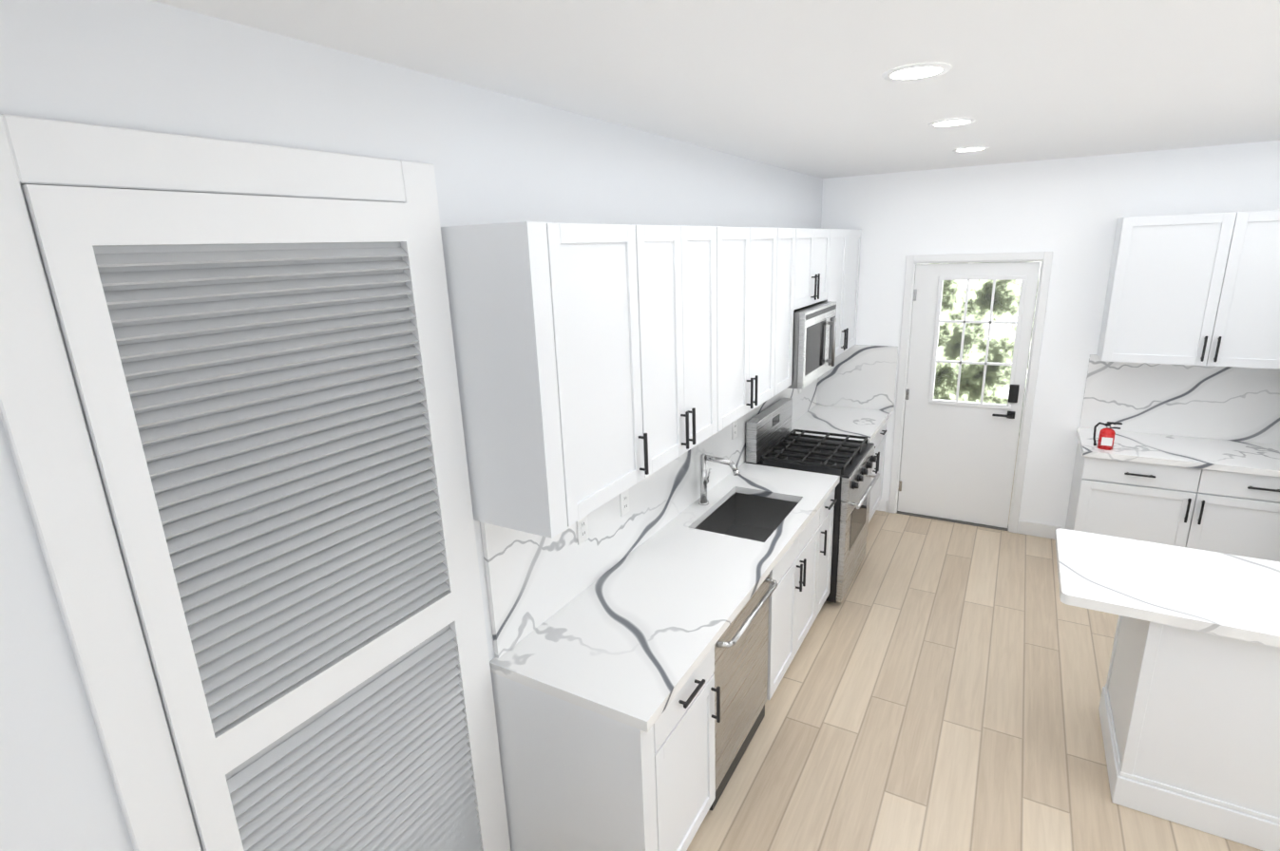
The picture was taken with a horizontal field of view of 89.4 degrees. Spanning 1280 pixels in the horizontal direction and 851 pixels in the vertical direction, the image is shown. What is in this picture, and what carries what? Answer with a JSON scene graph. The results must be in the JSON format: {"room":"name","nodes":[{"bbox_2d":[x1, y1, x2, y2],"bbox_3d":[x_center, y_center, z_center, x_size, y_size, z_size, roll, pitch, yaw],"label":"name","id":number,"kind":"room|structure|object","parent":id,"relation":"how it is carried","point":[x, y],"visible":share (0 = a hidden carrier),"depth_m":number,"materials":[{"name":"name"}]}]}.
{"room":"kitchen","nodes":[
{"label":"kitchen","id":0,"kind":"room"},
{"bbox_2d":[0,0,822,850],"bbox_3d":[0.036,0.049,3.254,0.120,2.800,6.040,7,18,29],"label":"wall","id":1,"kind":"structure","parent":0,"point":[487,154],"depth_m":1.39,"materials":[{"name":"paint"}]},
{"bbox_2d":[20,184,488,850],"bbox_3d":[-0.800,0.668,1.752,0.032,2.438,0.805,7,18,29],"label":"louvered closet door","id":2,"kind":"structure","parent":1,"relation":"in","point":[251,380],"depth_m":1.54,"materials":[{"name":"paint"}]},
{"bbox_2d":[0,114,510,850],"bbox_3d":[-0.805,0.619,1.746,0.021,2.560,1.035,7,18,29],"label":"door frame","id":3,"kind":"structure","parent":1,"relation":"attached to","point":[49,443],"depth_m":1.28,"materials":[{"name":"paint"}]},
{"bbox_2d":[440,221,649,538],"bbox_3d":[-0.269,-0.187,2.172,0.362,0.930,0.575,7,18,29],"label":"upper cabinet","id":4,"kind":"object","parent":1,"relation":"attached to","point":[544,323],"visible":1,"depth_m":1.98,"materials":[{"name":"white wood"}]},
{"bbox_2d":[630,224,717,477],"bbox_3d":[0.048,-0.344,2.699,0.362,0.930,0.685,7,18,29],"label":"upper cabinet","id":5,"kind":"object","parent":1,"relation":"attached to","point":[677,280],"visible":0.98,"depth_m":2.58,"materials":[{"name":"white wood"}]},
{"bbox_2d":[479,344,897,658],"bbox_3d":[0.796,0.091,3.801,0.663,0.541,4.148,7,18,29],"label":"backsplash","id":6,"kind":"structure","parent":1,"relation":"attached to","point":[534,582],"depth_m":2.97,"materials":[{"name":"stone"}]},
{"bbox_2d":[576,515,588,545],"bbox_3d":[-0.237,0.429,2.682,0.007,0.116,0.072,7,18,29],"label":"electrical outlet","id":7,"kind":"object","parent":6,"relation":"attached to","point":[582,529],"visible":0.88,"depth_m":2.68,"materials":[{"name":"white plastic"}]},
{"bbox_2d":[619,489,629,516],"bbox_3d":[-0.069,0.351,2.961,0.007,0.116,0.072,7,18,29],"label":"electrical outlet","id":8,"kind":"object","parent":6,"relation":"attached to","point":[624,502],"visible":0.9,"depth_m":2.96,"materials":[{"name":"white plastic"}]},
{"bbox_2d":[732,420,737,439],"bbox_3d":[0.596,0.024,4.065,0.007,0.116,0.072,7,18,29],"label":"electrical outlet","id":9,"kind":"object","parent":6,"relation":"attached to","point":[735,429],"visible":0.92,"depth_m":4.06,"materials":[{"name":"white plastic"}]},
{"bbox_2d":[712,226,777,432],"bbox_3d":[0.424,-0.528,3.321,0.362,0.930,0.805,7,18,29],"label":"upper cabinet","id":10,"kind":"object","parent":1,"relation":"attached to","point":[746,278],"visible":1,"depth_m":3.20,"materials":[{"name":"white wood"}]},
{"bbox_2d":[774,228,796,396],"bbox_3d":[0.694,-0.671,3.803,0.328,0.930,0.325,7,18,29],"label":"upper cabinet","id":11,"kind":"object","parent":1,"relation":"attached to","point":[785,295],"visible":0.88,"depth_m":3.73,"materials":[{"name":"white wood"}]},
{"bbox_2d":[793,228,830,310],"bbox_3d":[0.977,-1.024,4.193,0.362,0.475,0.770,7,18,29],"label":"upper cabinet","id":12,"kind":"object","parent":1,"relation":"attached to","point":[811,265],"visible":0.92,"depth_m":4.09,"materials":[{"name":"white wood"}]},
{"bbox_2d":[787,301,836,388],"bbox_3d":[1.040,-0.556,4.294,0.425,0.465,0.754,7,18,29],"label":"microwave","id":13,"kind":"object","parent":12,"relation":"attached to","point":[813,339],"visible":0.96,"depth_m":4.07,"materials":[{"name":"silver metal"}]},
{"bbox_2d":[823,229,861,357],"bbox_3d":[1.426,-1.022,4.983,0.362,0.930,0.980,7,18,29],"label":"upper cabinet","id":14,"kind":"object","parent":1,"relation":"attached to","point":[844,265],"visible":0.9,"depth_m":4.93,"materials":[{"name":"white wood"}]},
{"bbox_2d":[151,0,1279,178],"bbox_3d":[1.853,-1.126,1.809,4.440,0.100,6.040,7,18,29],"label":"ceiling","id":15,"kind":"structure","parent":0,"point":[804,86],"depth_m":1.88,"materials":[{"name":"paint"}]},
{"bbox_2d":[881,62,951,81],"bbox_3d":[0.843,-1.077,1.975,0.196,0.007,0.196,7,18,29],"label":"recessed light","id":16,"kind":"object","parent":15,"relation":"in","point":[919,71],"visible":0.9,"depth_m":1.96,"materials":[{"name":"paint"}]},
{"bbox_2d":[927,117,975,127],"bbox_3d":[1.383,-1.344,2.871,0.196,0.007,0.196,7,18,29],"label":"recessed light","id":17,"kind":"object","parent":15,"relation":"in","point":[951,123],"visible":0.98,"depth_m":2.85,"materials":[{"name":"paint"}]},
{"bbox_2d":[952,146,989,152],"bbox_3d":[1.929,-1.612,3.776,0.196,0.007,0.196,7,18,29],"label":"recessed light","id":18,"kind":"object","parent":15,"relation":"in","point":[970,149],"visible":1,"depth_m":3.76,"materials":[{"name":"paint"}]},
{"bbox_2d":[686,436,1262,850],"bbox_3d":[2.727,1.289,3.855,4.440,0.100,9.120,7,18,29],"label":"floor","id":19,"kind":"structure","parent":0,"point":[941,685],"depth_m":3.20,"materials":[{"name":"brown wood"}]},
{"bbox_2d":[490,646,720,850],"bbox_3d":[-0.094,1.262,2.490,0.652,0.875,0.565,7,18,29],"label":"base cabinet","id":20,"kind":"object","parent":19,"relation":"on","point":[576,778],"visible":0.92,"depth_m":2.25,"materials":[{"name":"white wood"}]},
{"bbox_2d":[709,573,777,810],"bbox_3d":[0.270,1.120,2.973,0.562,0.868,0.656,7,18,29],"label":"dishwasher","id":21,"kind":"object","parent":19,"relation":"on","point":[741,647],"visible":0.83,"depth_m":2.82,"materials":[{"name":"silver metal"}]},
{"bbox_2d":[766,508,820,700],"bbox_3d":[0.592,0.925,3.627,0.652,0.875,0.835,7,18,29],"label":"base cabinet","id":22,"kind":"object","parent":19,"relation":"on","point":[792,602],"visible":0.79,"depth_m":3.41,"materials":[{"name":"white wood"}]},
{"bbox_2d":[745,398,879,603],"bbox_3d":[1.217,0.496,4.500,0.732,1.195,0.760,7,18,29],"label":"gas range","id":23,"kind":"object","parent":19,"relation":"on","point":[773,439],"visible":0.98,"depth_m":4.27,"materials":[{"name":"silver metal"}]},
{"bbox_2d":[816,488,837,616],"bbox_3d":[0.886,0.780,4.115,0.652,0.875,0.330,7,18,29],"label":"base cabinet","id":24,"kind":"object","parent":19,"relation":"on","point":[826,527],"visible":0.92,"depth_m":3.96,"materials":[{"name":"white wood"}]},
{"bbox_2d":[868,420,886,522],"bbox_3d":[1.604,0.426,5.306,0.652,0.875,0.980,7,18,29],"label":"base cabinet","id":25,"kind":"object","parent":19,"relation":"on","point":[878,440],"visible":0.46,"depth_m":5.34,"materials":[{"name":"white wood"}]},
{"bbox_2d":[489,404,891,732],"bbox_3d":[0.788,0.333,3.858,0.643,0.540,4.180,7,18,29],"label":"countertop","id":26,"kind":"structure","parent":25,"relation":"on","point":[633,638],"depth_m":2.69,"materials":[{"name":"stone"}]},
{"bbox_2d":[697,453,740,506],"bbox_3d":[0.444,0.299,3.564,0.242,0.294,0.110,7,18,29],"label":"faucet","id":27,"kind":"object","parent":26,"relation":"on","point":[704,501],"depth_m":3.57,"materials":[{"name":"silver metal"}]},
{"bbox_2d":[1065,439,1201,547],"bbox_3d":[3.373,0.583,4.499,0.600,0.875,0.652,7,18,29],"label":"base cabinet","id":28,"kind":"object","parent":19,"relation":"on","point":[1149,503],"visible":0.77,"depth_m":4.22,"materials":[{"name":"white wood"}]},
{"bbox_2d":[1076,426,1279,477],"bbox_3d":[3.618,0.170,4.234,1.230,0.039,0.643,7,18,29],"label":"countertop","id":29,"kind":"structure","parent":28,"relation":"on","point":[1231,456],"depth_m":4.18,"materials":[{"name":"stone"}]},
{"bbox_2d":[1092,421,1122,450],"bbox_3d":[3.086,0.063,4.279,0.146,0.179,0.088,7,18,29],"label":"fire extinguisher","id":30,"kind":"object","parent":29,"relation":"on","point":[1106,437],"visible":1,"depth_m":4.26,"materials":[{"name":"red metal"}]},
{"bbox_2d":[1098,615,1279,850],"bbox_3d":[2.696,1.147,2.533,1.329,0.876,0.646,7,18,29],"label":"kitchen island","id":31,"kind":"object","parent":19,"relation":"on","point":[1190,721],"visible":0.77,"depth_m":2.50,"materials":[{"name":"white wood"}]},
{"bbox_2d":[1054,528,1279,648],"bbox_3d":[2.561,0.690,2.476,1.625,0.042,0.700,7,18,29],"label":"island countertop","id":32,"kind":"structure","parent":31,"relation":"on","point":[1225,595],"depth_m":2.62,"materials":[{"name":"stone"}]},
{"bbox_2d":[1185,469,1279,562],"bbox_3d":[3.893,0.644,4.204,0.598,0.875,0.652,7,18,29],"label":"base cabinet","id":33,"kind":"object","parent":19,"relation":"on","point":[1235,514],"visible":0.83,"depth_m":3.97,"materials":[{"name":"white wood"}]},
{"bbox_2d":[821,140,1279,530],"bbox_3d":[3.386,-0.458,4.650,4.200,2.800,0.120,7,18,29],"label":"wall","id":34,"kind":"structure","parent":0,"point":[1068,212],"depth_m":4.71,"materials":[{"name":"paint"}]},
{"bbox_2d":[897,262,1040,528],"bbox_3d":[2.567,-0.217,5.156,0.842,2.093,0.110,7,18,29],"label":"entry door","id":35,"kind":"structure","parent":34,"relation":"in","point":[958,462],"depth_m":5.20,"materials":[{"name":"paint"}]},
{"bbox_2d":[888,251,1053,533],"bbox_3d":[2.588,-0.243,5.185,0.980,2.200,0.136,7,18,29],"label":"door frame","id":36,"kind":"structure","parent":34,"relation":"attached to","point":[1045,258],"depth_m":5.05,"materials":[{"name":"paint"}]},
{"bbox_2d":[1017,520,1061,539],"bbox_3d":[3.147,0.825,5.094,0.285,0.110,0.014,7,18,29],"label":"baseboard","id":37,"kind":"structure","parent":34,"relation":"attached to","point":[1041,530],"depth_m":5.09,"materials":[{"name":"paint"}]},
{"bbox_2d":[1079,354,1279,444],"bbox_3d":[3.768,-0.187,4.414,1.220,0.541,0.018,7,18,29],"label":"backsplash","id":38,"kind":"structure","parent":34,"relation":"attached to","point":[1229,404],"depth_m":4.43,"materials":[{"name":"stone"}]},
{"bbox_2d":[1096,210,1279,369],"bbox_3d":[3.637,-0.857,4.087,1.095,0.930,0.362,7,18,29],"label":"upper cabinet","id":39,"kind":"object","parent":34,"relation":"attached to","point":[1195,289],"visible":1,"depth_m":4.03,"materials":[{"name":"white wood"}]},
{"label":"outside","id":40,"kind":"structure","parent":0,"visible":0},
{"bbox_2d":[927,261,1040,436],"bbox_3d":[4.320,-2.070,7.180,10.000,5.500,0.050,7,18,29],"label":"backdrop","id":41,"kind":"structure","parent":40,"point":[1011,310],"depth_m":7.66,"materials":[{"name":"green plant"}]}
]}

